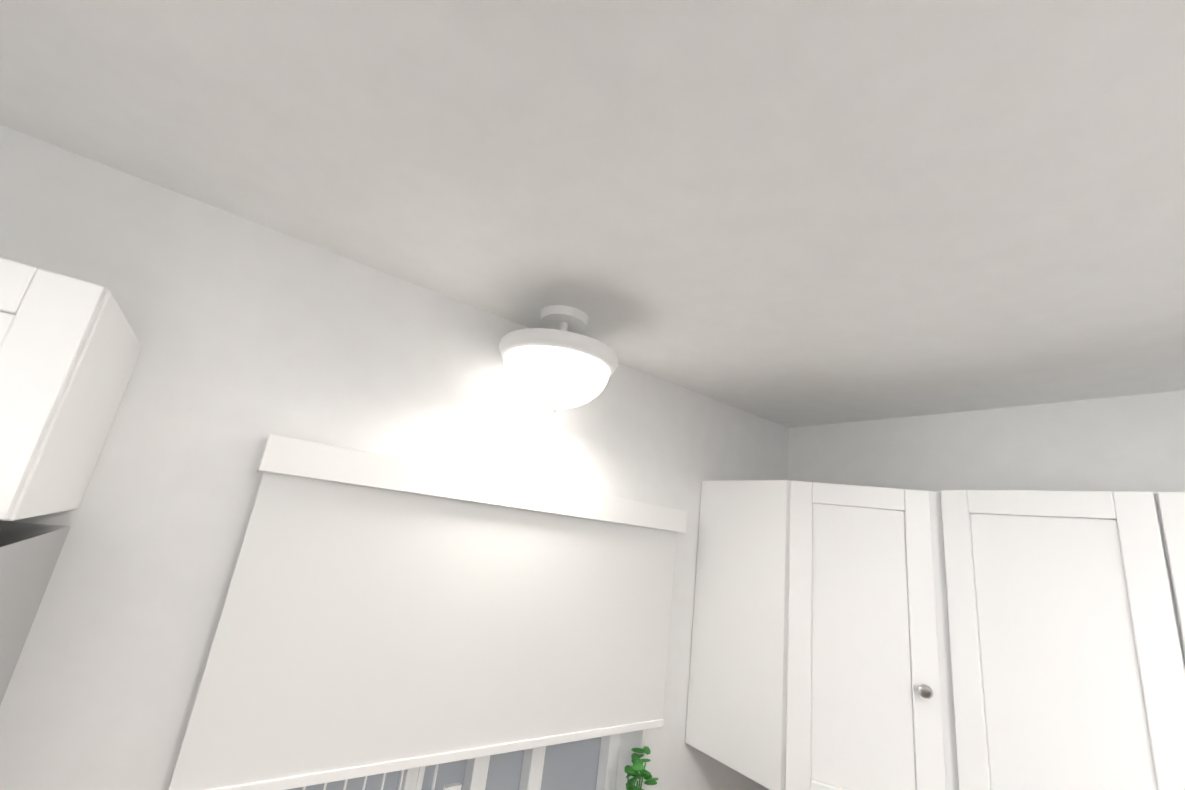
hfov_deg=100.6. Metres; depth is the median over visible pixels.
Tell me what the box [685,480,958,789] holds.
upper cabinet
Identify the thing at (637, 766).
potted plant
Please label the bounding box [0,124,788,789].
wall
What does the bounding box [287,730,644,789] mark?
window
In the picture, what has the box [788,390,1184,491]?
wall
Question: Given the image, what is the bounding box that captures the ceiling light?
[499,305,617,415]
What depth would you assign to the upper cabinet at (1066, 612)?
0.99 m
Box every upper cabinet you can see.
[0,257,141,520]
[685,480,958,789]
[941,490,1184,789]
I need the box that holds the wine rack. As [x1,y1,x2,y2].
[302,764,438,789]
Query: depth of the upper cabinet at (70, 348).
0.55 m
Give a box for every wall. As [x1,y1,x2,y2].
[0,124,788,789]
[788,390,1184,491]
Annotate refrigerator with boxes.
[0,521,70,704]
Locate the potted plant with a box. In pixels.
[624,746,657,789]
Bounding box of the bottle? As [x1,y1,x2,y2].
[443,782,461,789]
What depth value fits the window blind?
1.00 m
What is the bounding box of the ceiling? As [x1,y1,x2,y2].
[0,0,1184,427]
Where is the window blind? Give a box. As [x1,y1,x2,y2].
[168,434,686,789]
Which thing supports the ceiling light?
attached to the ceiling
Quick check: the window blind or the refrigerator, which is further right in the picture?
the window blind

